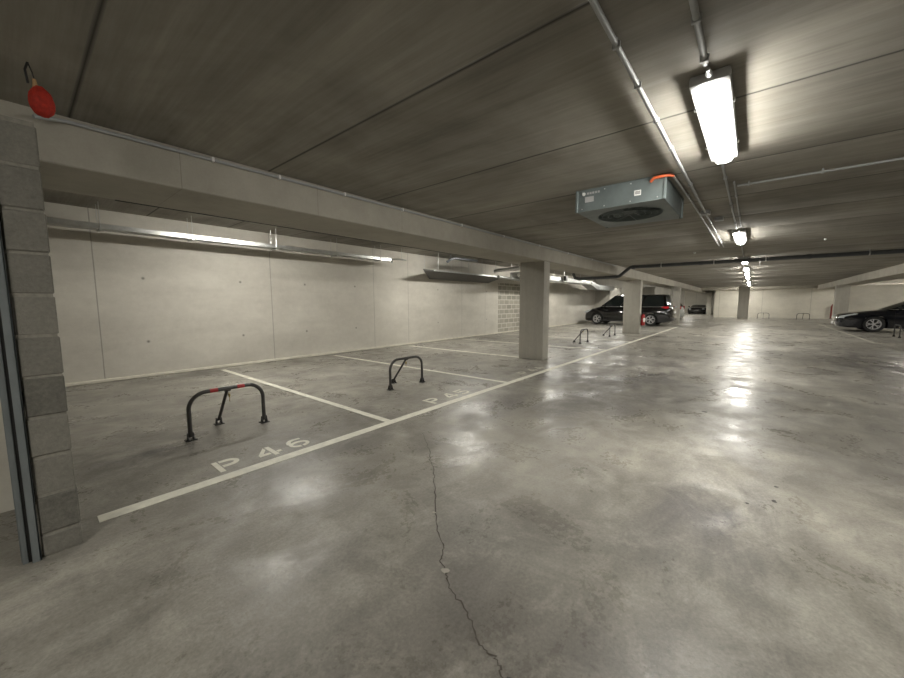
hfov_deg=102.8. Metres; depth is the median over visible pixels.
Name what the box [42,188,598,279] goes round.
ceiling
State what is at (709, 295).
concrete column
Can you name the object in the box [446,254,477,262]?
pipe bend
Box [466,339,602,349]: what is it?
divider
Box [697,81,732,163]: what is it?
diffuser
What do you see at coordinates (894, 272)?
beam
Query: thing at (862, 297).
wall
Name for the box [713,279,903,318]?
wall
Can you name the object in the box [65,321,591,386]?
baseboard
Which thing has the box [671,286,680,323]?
concrete column
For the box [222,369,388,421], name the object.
divider
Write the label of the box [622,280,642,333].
concrete column
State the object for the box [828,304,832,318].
red standpipe
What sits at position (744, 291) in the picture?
concrete column
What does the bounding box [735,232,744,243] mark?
diffuser
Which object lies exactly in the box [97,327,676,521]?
lane line
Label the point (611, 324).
hoop
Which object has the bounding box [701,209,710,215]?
junction box
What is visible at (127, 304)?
wall
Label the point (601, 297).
wall
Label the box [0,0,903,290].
ceiling
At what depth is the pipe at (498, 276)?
13.54 m
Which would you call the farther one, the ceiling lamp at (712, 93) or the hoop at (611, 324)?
the hoop at (611, 324)
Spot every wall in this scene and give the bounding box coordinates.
[0,114,82,556]
[0,202,621,391]
[0,401,14,512]
[595,279,671,323]
[642,287,684,317]
[684,291,714,312]
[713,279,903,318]
[848,284,903,311]
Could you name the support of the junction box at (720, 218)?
attached to the ceiling at (490, 115)
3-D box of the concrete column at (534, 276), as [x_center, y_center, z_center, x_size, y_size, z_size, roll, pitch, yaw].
[1.857,-0.631,8.162,0.590,2.165,0.290,4,7,39]
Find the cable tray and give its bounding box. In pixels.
[46,201,390,261]
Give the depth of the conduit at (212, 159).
3.08 m
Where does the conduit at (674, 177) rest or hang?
attached to the ceiling at (490, 115)
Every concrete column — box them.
[519,261,549,359]
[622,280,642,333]
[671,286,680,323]
[706,293,712,314]
[737,286,749,318]
[831,285,850,323]
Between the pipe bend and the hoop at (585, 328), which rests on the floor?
the hoop at (585, 328)
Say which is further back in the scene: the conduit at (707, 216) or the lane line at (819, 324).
the lane line at (819, 324)
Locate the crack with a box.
[422,433,502,677]
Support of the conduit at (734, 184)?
attached to the ceiling at (490, 115)
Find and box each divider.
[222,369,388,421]
[333,355,505,382]
[414,346,515,356]
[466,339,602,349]
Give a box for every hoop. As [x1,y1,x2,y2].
[184,383,269,441]
[387,355,424,390]
[573,328,588,343]
[602,324,615,336]
[892,324,903,337]
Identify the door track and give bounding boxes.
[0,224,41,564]
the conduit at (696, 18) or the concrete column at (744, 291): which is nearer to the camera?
the conduit at (696, 18)
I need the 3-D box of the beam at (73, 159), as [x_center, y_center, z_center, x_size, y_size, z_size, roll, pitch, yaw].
[11.058,-3.219,19.181,0.800,0.725,56.000,4,7,39]
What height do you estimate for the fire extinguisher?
0.542 m
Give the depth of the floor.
2.13 m
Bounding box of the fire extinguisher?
[640,313,644,324]
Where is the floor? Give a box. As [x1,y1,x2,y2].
[0,313,903,677]
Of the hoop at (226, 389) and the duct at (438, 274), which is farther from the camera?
the duct at (438, 274)
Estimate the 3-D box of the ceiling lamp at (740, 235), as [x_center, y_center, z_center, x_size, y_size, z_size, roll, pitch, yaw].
[5.175,-1.826,6.481,0.200,0.096,1.440,4,7,39]
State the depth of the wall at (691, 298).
41.48 m
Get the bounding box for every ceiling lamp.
[689,65,738,163]
[732,229,746,243]
[742,266,749,271]
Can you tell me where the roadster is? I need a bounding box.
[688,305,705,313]
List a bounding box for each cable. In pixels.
[115,200,500,261]
[650,173,673,182]
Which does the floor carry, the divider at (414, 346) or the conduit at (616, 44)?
the divider at (414, 346)
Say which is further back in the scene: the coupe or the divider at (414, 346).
the coupe
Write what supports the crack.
on the floor
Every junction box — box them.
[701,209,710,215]
[714,216,723,221]
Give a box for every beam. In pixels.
[0,99,712,293]
[701,283,903,289]
[817,264,903,289]
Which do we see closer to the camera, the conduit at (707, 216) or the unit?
the unit
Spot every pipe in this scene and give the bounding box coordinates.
[494,266,519,272]
[497,274,519,280]
[572,248,903,279]
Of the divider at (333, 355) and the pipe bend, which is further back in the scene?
the pipe bend
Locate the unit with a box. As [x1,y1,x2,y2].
[575,173,683,227]
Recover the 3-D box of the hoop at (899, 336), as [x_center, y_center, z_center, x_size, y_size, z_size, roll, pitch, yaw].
[15.873,-0.279,12.663,0.380,0.454,0.755,4,7,39]
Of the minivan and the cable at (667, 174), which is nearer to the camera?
the cable at (667, 174)
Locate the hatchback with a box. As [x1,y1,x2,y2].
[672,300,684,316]
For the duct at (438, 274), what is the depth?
12.14 m
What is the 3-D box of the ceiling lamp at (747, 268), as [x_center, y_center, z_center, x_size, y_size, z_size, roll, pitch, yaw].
[10.441,-2.477,12.799,0.200,0.096,1.440,4,7,39]
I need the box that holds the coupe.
[831,301,903,331]
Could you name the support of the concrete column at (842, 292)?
on the floor
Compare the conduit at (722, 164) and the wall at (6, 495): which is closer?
the wall at (6, 495)
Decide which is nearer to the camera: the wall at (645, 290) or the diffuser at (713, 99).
the diffuser at (713, 99)
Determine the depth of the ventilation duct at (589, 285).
19.20 m
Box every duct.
[423,253,500,282]
[510,271,613,290]
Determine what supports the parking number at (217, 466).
on the floor
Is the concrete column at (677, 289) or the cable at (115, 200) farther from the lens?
the concrete column at (677, 289)
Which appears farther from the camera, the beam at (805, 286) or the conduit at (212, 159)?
the beam at (805, 286)
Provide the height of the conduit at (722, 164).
0.050 m
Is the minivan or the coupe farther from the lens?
the minivan
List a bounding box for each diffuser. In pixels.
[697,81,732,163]
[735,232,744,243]
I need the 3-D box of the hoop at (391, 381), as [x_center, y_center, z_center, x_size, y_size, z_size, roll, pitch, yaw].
[-0.816,0.489,5.654,0.380,0.454,0.755,4,7,39]
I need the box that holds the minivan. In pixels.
[585,294,676,325]
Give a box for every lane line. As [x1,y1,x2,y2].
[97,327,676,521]
[819,324,874,342]
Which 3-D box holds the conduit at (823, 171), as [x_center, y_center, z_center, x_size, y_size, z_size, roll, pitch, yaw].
[4.352,-1.450,2.452,3.790,0.050,0.031,4,7,39]
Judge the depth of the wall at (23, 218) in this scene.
1.76 m
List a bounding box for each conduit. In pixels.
[32,114,615,265]
[391,248,405,262]
[588,0,705,212]
[673,175,719,245]
[688,0,708,66]
[706,215,723,247]
[721,163,736,229]
[733,181,741,226]
[737,157,903,186]
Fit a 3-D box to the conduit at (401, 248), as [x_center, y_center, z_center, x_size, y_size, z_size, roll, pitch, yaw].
[-1.488,-2.284,9.880,0.527,0.437,0.095,-4,7,-31]
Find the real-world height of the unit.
0.232 m
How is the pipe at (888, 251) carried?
attached to the ceiling at (490, 115)
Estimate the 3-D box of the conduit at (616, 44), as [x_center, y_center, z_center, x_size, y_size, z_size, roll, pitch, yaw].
[1.119,-1.399,2.090,0.035,0.052,6.850,4,7,39]
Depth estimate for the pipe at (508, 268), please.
12.29 m
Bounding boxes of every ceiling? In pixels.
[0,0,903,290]
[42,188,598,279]

